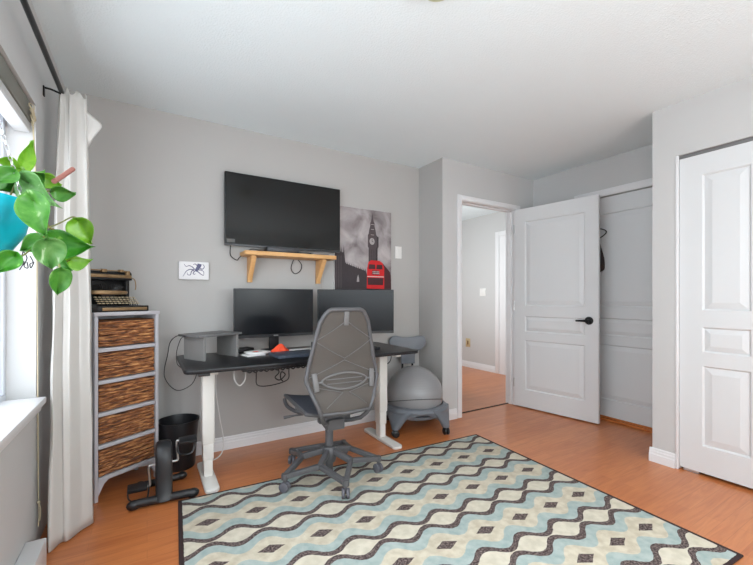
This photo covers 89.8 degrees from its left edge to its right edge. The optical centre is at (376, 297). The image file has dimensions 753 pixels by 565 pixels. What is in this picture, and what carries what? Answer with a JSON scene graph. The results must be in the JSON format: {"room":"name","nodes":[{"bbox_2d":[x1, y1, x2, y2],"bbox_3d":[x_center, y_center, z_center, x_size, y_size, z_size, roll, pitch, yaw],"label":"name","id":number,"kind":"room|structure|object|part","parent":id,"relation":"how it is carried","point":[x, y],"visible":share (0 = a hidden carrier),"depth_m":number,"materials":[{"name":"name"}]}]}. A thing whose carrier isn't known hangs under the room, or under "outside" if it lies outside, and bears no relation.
{"room":"home office","nodes":[
{"label":"home office","id":0,"kind":"room"},
{"bbox_2d":[0,0,65,564],"bbox_3d":[-0.786,-0.080,0.283,0.190,2.420,4.700,0,0,-31],"label":"wall","id":1,"kind":"structure","parent":0,"point":[20,49],"depth_m":1.68,"materials":[{"name":"paint"}]},
{"bbox_2d":[0,113,45,452],"bbox_3d":[-0.902,-0.188,0.542,0.210,1.365,2.662,0,0,-31],"label":"window","id":2,"kind":"structure","parent":1,"relation":"in","point":[15,415],"depth_m":1.59,"materials":[{"name":"plastic"}]},
{"bbox_2d":[0,53,35,149],"bbox_3d":[-1.404,-0.718,1.427,0.089,0.211,0.460,0,0,-31],"label":"window blind","id":3,"kind":"object","parent":2,"relation":"attached to","point":[17,111],"depth_m":1.51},
{"bbox_3d":[-0.901,-0.746,0.571,0.056,0.016,2.588,0,0,-31],"label":"rail","id":4,"kind":"part","parent":3,"relation":"part of","materials":[{"name":"white plastic"}]},
{"bbox_3d":[-1.516,-0.801,1.666,0.016,0.100,0.080,0,0,-31],"label":"tangled cord","id":5,"kind":"part","parent":3,"relation":"part of","materials":[{"name":"beige fabric"}]},
{"bbox_3d":[-0.862,0.468,0.538,0.145,0.055,2.615,0,0,-31],"label":"sill","id":6,"kind":"part","parent":2,"relation":"part of","materials":[{"name":"white paint"}]},
{"bbox_2d":[36,260,37,396],"bbox_3d":[-1.537,0.136,1.646,0.089,0.602,0.018,0,0,-31],"label":"blind cord","id":7,"kind":"object","parent":2,"relation":"attached to","point":[36,260],"depth_m":1.70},
{"bbox_3d":[-1.532,0.110,1.707,0.017,1.840,0.067,0,0,-17],"label":"pull cord","id":8,"kind":"part","parent":7,"relation":"part of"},
{"bbox_2d":[37,412,40,525],"bbox_3d":[-1.556,0.765,1.677,0.089,0.506,0.055,0,0,-31],"label":"cord","id":9,"kind":"object","parent":2,"relation":"attached to","point":[38,502],"depth_m":1.71,"materials":[{"name":"white plastic"}]},
{"bbox_2d":[15,538,46,564],"bbox_3d":[-0.826,1.069,0.601,0.068,0.122,2.285,0,0,-31],"label":"baseboard heater","id":10,"kind":"object","parent":1,"relation":"attached to","point":[34,552],"visible":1,"depth_m":1.51,"materials":[{"name":"white paint"}]},
{"bbox_2d":[20,0,63,96],"bbox_3d":[-0.824,-1.003,0.605,0.078,0.056,3.090,0,0,-31],"label":"curtain rod","id":11,"kind":"object","parent":1,"relation":"attached to","point":[25,4],"visible":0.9,"depth_m":1.52,"materials":[{"name":"black metal"}]},
{"bbox_2d":[47,87,101,552],"bbox_3d":[-1.465,0.034,1.853,0.181,2.177,0.346,0,0,-31],"label":"curtain","id":12,"kind":"object","parent":11,"relation":"hanging from","point":[70,474],"visible":0.91,"depth_m":1.83,"materials":[{"name":"white fabric"}]},
{"bbox_2d":[69,91,418,441],"bbox_3d":[-0.816,-0.080,3.078,3.038,2.420,0.110,0,0,-31],"label":"wall","id":13,"kind":"structure","parent":0,"point":[156,177],"depth_m":2.77,"materials":[{"name":"grey paint"}]},
{"bbox_2d":[179,261,208,279],"bbox_3d":[-1.305,-0.195,2.701,0.192,0.126,0.025,0,0,-31],"label":"picture","id":14,"kind":"object","parent":13,"relation":"attached to","point":[187,270],"visible":1,"depth_m":2.69,"materials":[{"name":"white paper"}]},
{"bbox_2d":[183,264,204,275],"bbox_3d":[-1.300,-0.200,2.690,0.141,0.096,0.001,0,0,-31],"label":"print","id":15,"kind":"object","parent":14,"relation":"attached to","point":[188,269],"depth_m":2.69},
{"bbox_2d":[140,410,374,466],"bbox_3d":[-0.745,1.083,3.048,2.748,0.095,0.016,0,0,-31],"label":"baseboard","id":16,"kind":"structure","parent":13,"relation":"attached to","point":[261,436],"depth_m":2.99,"materials":[{"name":"white paint"}]},
{"bbox_2d":[224,171,339,252],"bbox_3d":[-0.726,-0.659,3.027,0.930,0.542,0.071,0,0,-31],"label":"television","id":17,"kind":"object","parent":13,"relation":"attached to","point":[262,212],"visible":0.96,"depth_m":2.96,"materials":[{"name":"black plastic"}]},
{"bbox_2d":[230,245,264,260],"bbox_3d":[-0.964,-0.338,2.833,0.257,0.114,0.038,0,0,-8],"label":"power cable","id":18,"kind":"object","parent":17,"relation":"hanging from","point":[230,245],"visible":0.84,"depth_m":2.82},
{"bbox_2d":[240,250,335,283],"bbox_3d":[-0.681,-0.232,2.978,0.725,0.224,0.198,0,0,-31],"label":"wall shelf","id":19,"kind":"object","parent":13,"relation":"attached to","point":[320,260],"visible":0.97,"depth_m":2.91,"materials":[{"name":"brown wood"}]},
{"bbox_2d":[264,246,298,252],"bbox_3d":[-0.731,-0.366,2.920,0.250,0.040,0.088,0,0,-31],"label":"cable box","id":20,"kind":"object","parent":19,"relation":"on","point":[270,249],"visible":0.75,"depth_m":2.88,"materials":[{"name":"black plastic"}]},
{"bbox_3d":[-0.709,-0.370,2.885,0.244,0.028,0.004,0,0,-31],"label":"panel","id":21,"kind":"part","parent":20,"relation":"part of","materials":[{"name":"black plastic"}]},
{"bbox_2d":[334,206,390,289],"bbox_3d":[-0.116,-0.375,3.424,0.585,0.860,0.024,0,0,-31],"label":"poster","id":22,"kind":"object","parent":13,"relation":"attached to","point":[363,261],"visible":0.85,"depth_m":3.42,"materials":[{"name":"grey paper"}]},
{"bbox_2d":[395,246,401,258],"bbox_3d":[0.212,-0.437,3.631,0.072,0.116,0.010,0,0,-31],"label":"light switch","id":23,"kind":"object","parent":13,"relation":"attached to","point":[398,250],"visible":1,"depth_m":3.62,"materials":[{"name":"white plastic"}]},
{"bbox_2d":[31,0,752,220],"bbox_3d":[1.236,-1.340,3.148,6.620,0.100,7.900,0,0,-31],"label":"ceiling","id":24,"kind":"structure","parent":0,"point":[528,89],"depth_m":2.10,"materials":[{"name":"white paint"}]},
{"bbox_2d":[0,121,94,294],"bbox_3d":[-0.744,-0.648,0.735,0.318,1.283,0.293,0,0,-31],"label":"hanging plant","id":25,"kind":"object","parent":24,"relation":"hanging from","point":[53,247],"visible":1,"depth_m":0.73,"materials":[{"name":"green plant"}]},
{"bbox_3d":[-0.728,-0.397,0.712,0.109,0.427,0.007,0,0,-16],"label":"chain","id":26,"kind":"part","parent":25,"relation":"part of","materials":[{"name":"metal"}]},
{"bbox_3d":[-0.779,-0.129,0.697,0.218,0.122,0.218,0,0,-31],"label":"pot","id":27,"kind":"part","parent":25,"relation":"part of","materials":[{"name":"teal ceramic"}]},
{"bbox_3d":[-0.680,-0.165,0.817,0.020,0.043,0.098,0,0,-8],"label":"stem","id":28,"kind":"part","parent":25,"relation":"part of","materials":[{"name":"green plant"}]},
{"bbox_2d":[40,366,752,564],"bbox_3d":[1.236,1.180,3.148,6.620,0.100,7.900,0,0,-31],"label":"floor","id":29,"kind":"structure","parent":0,"point":[611,458],"depth_m":2.42,"materials":[{"name":"laminate"}]},
{"bbox_2d":[91,310,159,503],"bbox_3d":[-1.566,0.605,2.288,0.241,1.050,0.374,0,0,27],"label":"chest","id":30,"kind":"object","parent":29,"relation":"on","point":[124,345],"visible":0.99,"depth_m":2.22,"materials":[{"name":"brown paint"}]},
{"bbox_2d":[91,269,148,312],"bbox_3d":[-1.579,-0.047,2.247,0.216,0.254,0.327,0,0,27],"label":"typewriter","id":31,"kind":"object","parent":30,"relation":"on","point":[109,289],"visible":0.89,"depth_m":2.25,"materials":[{"name":"black metal"}]},
{"bbox_2d":[91,290,127,293],"bbox_3d":[-1.591,-0.033,2.240,0.110,0.021,0.220,0,0,27],"label":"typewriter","id":32,"kind":"object","parent":31,"relation":"on","point":[92,291],"depth_m":2.20,"materials":[{"name":"metal"}]},
{"bbox_3d":[-1.474,0.064,2.221,0.007,0.018,0.250,0,0,27],"label":"rail","id":33,"kind":"part","parent":31,"relation":"part of","materials":[{"name":"gold metal"}]},
{"bbox_3d":[-1.562,0.204,2.286,0.219,0.154,0.322,0,0,27],"label":"basket drawer","id":34,"kind":"part","parent":30,"relation":"part of","materials":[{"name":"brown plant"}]},
{"bbox_3d":[-1.562,0.384,2.286,0.219,0.153,0.322,0,0,27],"label":"basket drawer","id":35,"kind":"part","parent":30,"relation":"part of","materials":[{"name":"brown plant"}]},
{"bbox_3d":[-1.561,0.743,2.285,0.220,0.154,0.322,0,0,27],"label":"basket drawer","id":36,"kind":"part","parent":30,"relation":"part of","materials":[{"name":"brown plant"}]},
{"bbox_3d":[-1.562,0.924,2.286,0.219,0.155,0.322,0,0,27],"label":"basket drawer","id":37,"kind":"part","parent":30,"relation":"part of","materials":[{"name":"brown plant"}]},
{"bbox_3d":[-1.562,0.563,2.286,0.219,0.154,0.322,0,0,27],"label":"basket drawer","id":38,"kind":"part","parent":30,"relation":"part of","materials":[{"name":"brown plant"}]},
{"bbox_2d":[126,434,198,510],"bbox_3d":[-1.233,0.971,2.186,0.352,0.318,0.320,0,0,-31],"label":"pedal exerciser","id":39,"kind":"object","parent":29,"relation":"on","point":[164,476],"visible":1,"depth_m":2.09,"materials":[{"name":"black plastic"}]},
{"bbox_2d":[158,413,198,472],"bbox_3d":[-1.331,0.972,2.540,0.256,0.316,0.256,0,0,-31],"label":"waste bin","id":40,"kind":"object","parent":29,"relation":"on","point":[172,427],"visible":0.81,"depth_m":2.47,"materials":[{"name":"black plastic"}]},
{"bbox_2d":[177,342,417,493],"bbox_3d":[-0.520,0.760,2.721,1.595,0.735,0.668,0,0,-31],"label":"desk","id":41,"kind":"object","parent":29,"relation":"on","point":[214,363],"visible":0.74,"depth_m":2.35,"materials":[{"name":"white metal"}]},
{"bbox_3d":[-0.961,0.426,2.104,0.060,0.014,0.045,0,0,-31],"label":"control panel","id":42,"kind":"part","parent":41,"relation":"part of","materials":[{"name":"black plastic"}]},
{"bbox_3d":[-1.061,0.665,2.374,0.072,0.480,0.094,0,0,-31],"label":"leg","id":43,"kind":"part","parent":41,"relation":"part of","materials":[{"name":"white metal"}]},
{"bbox_2d":[178,330,241,361],"bbox_3d":[-1.091,0.311,2.492,0.222,0.163,0.317,0,0,32],"label":"monitor stand","id":44,"kind":"object","parent":41,"relation":"on","point":[227,341],"visible":0.98,"depth_m":2.44,"materials":[{"name":"grey plastic"}]},
{"bbox_2d":[164,335,196,390],"bbox_3d":[-1.323,0.435,2.491,0.238,0.401,0.256,0,0,-2],"label":"cable","id":45,"kind":"object","parent":44,"relation":"hanging from","point":[177,335],"visible":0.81,"depth_m":2.57,"materials":[{"name":"black plastic"}]},
{"bbox_2d":[213,375,223,459],"bbox_3d":[-1.091,0.773,2.561,0.132,0.704,0.157,0,0,-31],"label":"power cord","id":46,"kind":"object","parent":41,"relation":"hanging from","point":[215,375],"visible":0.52,"depth_m":2.61,"materials":[{"name":"plastic"}]},
{"bbox_2d":[233,371,245,385],"bbox_3d":[-0.867,0.494,2.398,0.078,0.129,0.007,0,0,-31],"label":"cord","id":47,"kind":"object","parent":41,"relation":"hanging from","point":[233,371],"visible":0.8,"depth_m":2.39,"materials":[{"name":"white plastic"}]},
{"bbox_2d":[238,347,253,352],"bbox_3d":[-0.971,0.378,2.756,0.090,0.030,0.120,0,0,39],"label":"notebook","id":48,"kind":"object","parent":41,"relation":"on","point":[240,349],"visible":0.64,"depth_m":2.73,"materials":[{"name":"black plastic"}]},
{"bbox_2d":[240,354,264,356],"bbox_3d":[-0.853,0.390,2.600,0.120,0.006,0.130,0,0,45],"label":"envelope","id":49,"kind":"object","parent":41,"relation":"on","point":[245,355],"visible":0.74,"depth_m":2.56,"materials":[{"name":"white paper"}]},
{"bbox_2d":[244,349,270,354],"bbox_3d":[-0.836,0.379,2.651,0.130,0.015,0.130,0,0,37],"label":"booklet","id":50,"kind":"object","parent":41,"relation":"on","point":[252,352],"visible":0.94,"depth_m":2.63,"materials":[{"name":"white paper"}]},
{"bbox_2d":[233,288,312,350],"bbox_3d":[-0.768,0.163,2.830,0.590,0.461,0.140,0,0,-32],"label":"monitor","id":51,"kind":"object","parent":41,"relation":"on","point":[257,313],"visible":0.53,"depth_m":2.78,"materials":[{"name":"black plastic"}]},
{"bbox_2d":[256,369,289,386],"bbox_3d":[-0.729,0.521,2.571,0.122,0.185,0.307,0,0,34],"label":"cable","id":52,"kind":"object","parent":41,"relation":"hanging from","point":[288,369],"visible":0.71,"depth_m":2.64,"materials":[{"name":"black plastic"}]},
{"bbox_2d":[241,364,306,372],"bbox_3d":[-0.506,0.434,2.420,0.685,0.030,0.078,0,0,-31],"label":"cable tray","id":53,"kind":"object","parent":41,"relation":"on","point":[305,365],"depth_m":2.31,"materials":[{"name":"black metal"}]},
{"bbox_2d":[271,344,288,351],"bbox_3d":[-0.686,0.359,2.701,0.139,0.066,0.078,0,0,-31],"label":"cleaning cloth","id":54,"kind":"object","parent":41,"relation":"on","point":[280,347],"visible":0.88,"depth_m":2.68,"materials":[{"name":"fabric"}]},
{"bbox_2d":[275,370,285,381],"bbox_3d":[-0.614,0.480,2.405,0.073,0.104,0.018,0,0,-31],"label":"cable","id":55,"kind":"object","parent":41,"relation":"hanging from","point":[278,370],"visible":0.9,"depth_m":2.40,"materials":[{"name":"black plastic"}]},
{"bbox_2d":[268,349,310,358],"bbox_3d":[-0.556,0.382,2.575,0.300,0.022,0.210,0,0,-34],"label":"laptop","id":56,"kind":"object","parent":41,"relation":"on","point":[306,352],"visible":0.77,"depth_m":2.53,"materials":[{"name":"plastic"}]},
{"bbox_2d":[289,348,310,350],"bbox_3d":[-0.535,0.383,2.781,0.200,0.020,0.060,0,0,-34],"label":"keyboard","id":57,"kind":"object","parent":41,"relation":"on","point":[300,348],"visible":0.16,"depth_m":2.74,"materials":[{"name":"white plastic"}]},
{"bbox_3d":[-0.516,0.433,2.711,1.330,0.029,0.510,0,0,-31],"label":"under frame","id":58,"kind":"part","parent":41,"relation":"part of","materials":[{"name":"metal"}]},
{"bbox_2d":[317,289,393,332],"bbox_3d":[-0.170,0.163,3.058,0.615,0.461,0.140,0,0,-12],"label":"monitor","id":59,"kind":"object","parent":41,"relation":"on","point":[378,305],"visible":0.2,"depth_m":3.03,"materials":[{"name":"black plastic"}]},
{"bbox_3d":[0.034,0.665,3.038,0.072,0.480,0.094,0,0,-31],"label":"leg","id":60,"kind":"part","parent":41,"relation":"part of","materials":[{"name":"white metal"}]},
{"bbox_2d":[386,336,449,437],"bbox_3d":[0.332,0.743,3.308,0.560,0.773,0.562,0,0,-9],"label":"chair","id":61,"kind":"object","parent":29,"relation":"on","point":[414,393],"visible":0.96,"depth_m":3.12,"materials":[{"name":"grey plastic"}]},
{"bbox_3d":[0.185,0.989,3.106,0.202,0.153,0.202,0,0,-9],"label":"leg","id":62,"kind":"part","parent":61,"relation":"part of","materials":[{"name":"grey plastic"}]},
{"bbox_3d":[0.294,0.486,3.559,0.356,0.259,0.037,0,0,-9],"label":"backrest","id":63,"kind":"part","parent":61,"relation":"part of","materials":[{"name":"grey plastic"}]},
{"bbox_3d":[0.353,0.857,3.174,0.488,0.074,0.229,0,0,-9],"label":"retaining cord","id":64,"kind":"part","parent":61,"relation":"part of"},
{"bbox_3d":[0.553,0.989,3.147,0.114,0.153,0.278,0,0,34],"label":"leg","id":65,"kind":"part","parent":61,"relation":"part of","materials":[{"name":"grey plastic"}]},
{"bbox_2d":[178,434,743,564],"bbox_3d":[0.252,1.125,1.870,2.175,0.009,1.660,0,0,-28],"label":"area rug","id":66,"kind":"object","parent":29,"relation":"on","point":[475,499],"visible":0.94,"depth_m":1.89,"materials":[{"name":"fabric"}]},
{"bbox_2d":[279,307,382,498],"bbox_3d":[-0.295,0.587,2.372,0.650,1.067,0.638,0,0,-27],"label":"office chair","id":67,"kind":"object","parent":66,"relation":"on","point":[341,376],"visible":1,"depth_m":2.18,"materials":[{"name":"grey plastic"}]},
{"bbox_3d":[-0.470,0.741,2.376,0.223,0.022,0.022,0,0,-19],"label":"height lever","id":68,"kind":"part","parent":67,"relation":"part of","materials":[{"name":"grey plastic"}]},
{"bbox_3d":[-0.318,0.658,2.432,0.464,0.066,0.448,0,0,-27],"label":"seat","id":69,"kind":"part","parent":67,"relation":"part of","materials":[{"name":"grey"}]},
{"bbox_3d":[-0.317,0.662,2.431,0.482,0.076,0.467,0,0,-27],"label":"seat frame","id":70,"kind":"part","parent":67,"relation":"part of","materials":[{"name":"grey plastic"}]},
{"bbox_3d":[-0.210,0.410,2.223,0.465,0.714,0.206,0,0,-27],"label":"frame","id":71,"kind":"part","parent":67,"relation":"part of","materials":[{"name":"grey plastic"}]},
{"bbox_3d":[-0.168,0.645,2.141,0.300,0.020,0.038,0,0,-27],"label":"rail","id":72,"kind":"part","parent":67,"relation":"part of","materials":[{"name":"grey plastic"}]},
{"bbox_2d":[462,403,508,412],"bbox_3d":[1.088,1.129,3.862,0.768,0.003,0.025,0,0,-31],"label":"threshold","id":73,"kind":"structure","parent":29,"relation":"on","point":[503,403],"depth_m":3.86,"materials":[{"name":"brown wood"}]},
{"bbox_2d":[419,158,441,385],"bbox_3d":[0.557,-0.080,3.644,0.102,2.420,0.347,0,0,-31],"label":"wall","id":74,"kind":"structure","parent":0,"point":[430,175],"depth_m":3.60,"materials":[{"name":"grey paint"}]},
{"bbox_2d":[462,212,505,365],"bbox_3d":[1.621,-0.080,6.119,0.120,2.420,3.220,0,0,-31],"label":"wall","id":75,"kind":"structure","parent":0,"point":[478,233],"depth_m":5.97,"materials":[{"name":"paint"}]},
{"bbox_2d":[466,338,469,346],"bbox_3d":[1.497,0.730,6.196,0.010,0.140,0.100,0,0,-31],"label":"wall outlet","id":76,"kind":"object","parent":75,"relation":"attached to","point":[467,339],"visible":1,"depth_m":6.19,"materials":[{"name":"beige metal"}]},
{"bbox_2d":[462,360,494,372],"bbox_3d":[1.418,1.083,6.323,0.016,0.095,1.460,0,0,-31],"label":"baseboard","id":77,"kind":"structure","parent":75,"relation":"attached to","point":[474,365],"depth_m":5.98,"materials":[{"name":"white paint"}]},
{"bbox_2d":[480,288,485,295],"bbox_3d":[1.663,-0.090,5.922,0.010,0.120,0.120,0,0,-31],"label":"light switch","id":78,"kind":"object","parent":75,"relation":"attached to","point":[482,290],"visible":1,"depth_m":5.91,"materials":[{"name":"white plastic"}]},
{"bbox_2d":[495,230,505,374],"bbox_3d":[2.050,0.070,5.274,0.022,2.120,0.990,0,0,-31],"label":"trim","id":79,"kind":"structure","parent":75,"relation":"attached to","point":[500,237],"depth_m":5.62,"materials":[{"name":"white paint"}]},
{"bbox_2d":[442,157,532,408],"bbox_3d":[1.175,-0.080,3.883,1.402,2.420,0.120,0,0,-31],"label":"wall","id":80,"kind":"structure","parent":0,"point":[461,178],"depth_m":3.54,"materials":[{"name":"paint"}]},
{"bbox_2d":[435,408,456,419],"bbox_3d":[1.070,1.083,3.944,1.318,0.095,0.366,0,0,-31],"label":"baseboard","id":81,"kind":"structure","parent":80,"relation":"attached to","point":[452,412],"depth_m":3.52,"materials":[{"name":"white paint"}]},
{"bbox_2d":[457,194,519,417],"bbox_3d":[1.110,0.077,3.836,0.888,2.105,0.138,0,0,-31],"label":"door frame","id":82,"kind":"structure","parent":80,"relation":"attached to","point":[509,209],"depth_m":3.95,"materials":[{"name":"white paint"}]},
{"bbox_2d":[513,194,599,423],"bbox_3d":[1.712,0.099,3.666,0.131,2.038,0.818,0,0,-40],"label":"door","id":83,"kind":"structure","parent":82,"relation":"attached to","point":[556,303],"depth_m":3.62,"materials":[{"name":"white paint"}]},
{"bbox_3d":[1.877,0.205,3.417,0.058,0.072,0.134,0,0,-40],"label":"handle","id":84,"kind":"part","parent":83,"relation":"part of","materials":[{"name":"black metal"}]},
{"bbox_2d":[533,144,651,206],"bbox_3d":[2.408,-0.080,3.684,0.700,2.420,1.500,0,0,-31],"label":"wall","id":85,"kind":"structure","parent":0,"point":[635,165],"depth_m":3.56,"materials":[{"name":"paint"}]},
{"bbox_2d":[574,178,651,198],"bbox_3d":[2.196,0.062,3.345,0.014,2.135,0.920,0,0,-31],"label":"trim","id":86,"kind":"structure","parent":85,"relation":"attached to","point":[647,182],"depth_m":3.37,"materials":[{"name":"white paint"}]},
{"bbox_2d":[600,187,651,427],"bbox_3d":[2.244,0.079,3.344,0.030,2.028,0.820,0,0,-31],"label":"door","id":87,"kind":"structure","parent":85,"relation":"in","point":[626,278],"depth_m":3.36,"materials":[{"name":"white paint"}]},
{"bbox_2d":[600,414,651,432],"bbox_3d":[2.230,1.113,3.345,0.056,0.035,0.825,0,0,-31],"label":"trim","id":88,"kind":"structure","parent":85,"relation":"attached to","point":[603,417],"depth_m":3.34,"materials":[{"name":"brown wood"}]},
{"bbox_2d":[652,75,752,453],"bbox_3d":[2.981,-0.080,1.546,0.700,2.420,2.950,0,0,-31],"label":"wall","id":89,"kind":"structure","parent":0,"point":[722,115],"depth_m":2.53,"materials":[{"name":"paint"}]},
{"bbox_2d":[649,446,675,468],"bbox_3d":[2.936,1.083,1.528,0.636,0.095,2.966,0,0,-31],"label":"baseboard","id":90,"kind":"structure","parent":89,"relation":"attached to","point":[659,456],"depth_m":2.56,"materials":[{"name":"white paint"}]},
{"bbox_2d":[676,156,681,468],"bbox_3d":[2.040,0.095,2.533,0.124,2.070,0.015,0,0,-31],"label":"trim","id":91,"kind":"structure","parent":89,"relation":"attached to","point":[678,466],"depth_m":2.50,"materials":[{"name":"white paint"}]},
{"bbox_2d":[679,137,752,158],"bbox_3d":[2.506,-0.928,1.708,0.033,0.023,1.880,0,0,-31],"label":"trim","id":92,"kind":"structure","parent":89,"relation":"attached to","point":[749,139],"depth_m":2.33,"materials":[{"name":"metal"}]},
{"bbox_2d":[680,141,752,488],"bbox_3d":[2.141,0.106,2.310,0.034,2.043,0.465,0,0,-31],"label":"door","id":93,"kind":"structure","parent":89,"relation":"in","point":[716,187],"depth_m":2.34,"materials":[{"name":"white paint"}]},
{"bbox_3d":[2.094,-0.600,3.526,0.041,0.140,0.123,0,0,-31],"label":"coat hook","id":94,"kind":"object","parent":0,"visible":0},
{"bbox_2d":[600,245,604,271],"bbox_3d":[2.079,-0.400,3.548,0.024,0.320,0.124,0,0,-31],"label":"garment","id":95,"kind":"object","parent":94,"relation":"hanging from","point":[602,261],"visible":0.32,"depth_m":3.51,"materials":[{"name":"fabric"}]}
]}

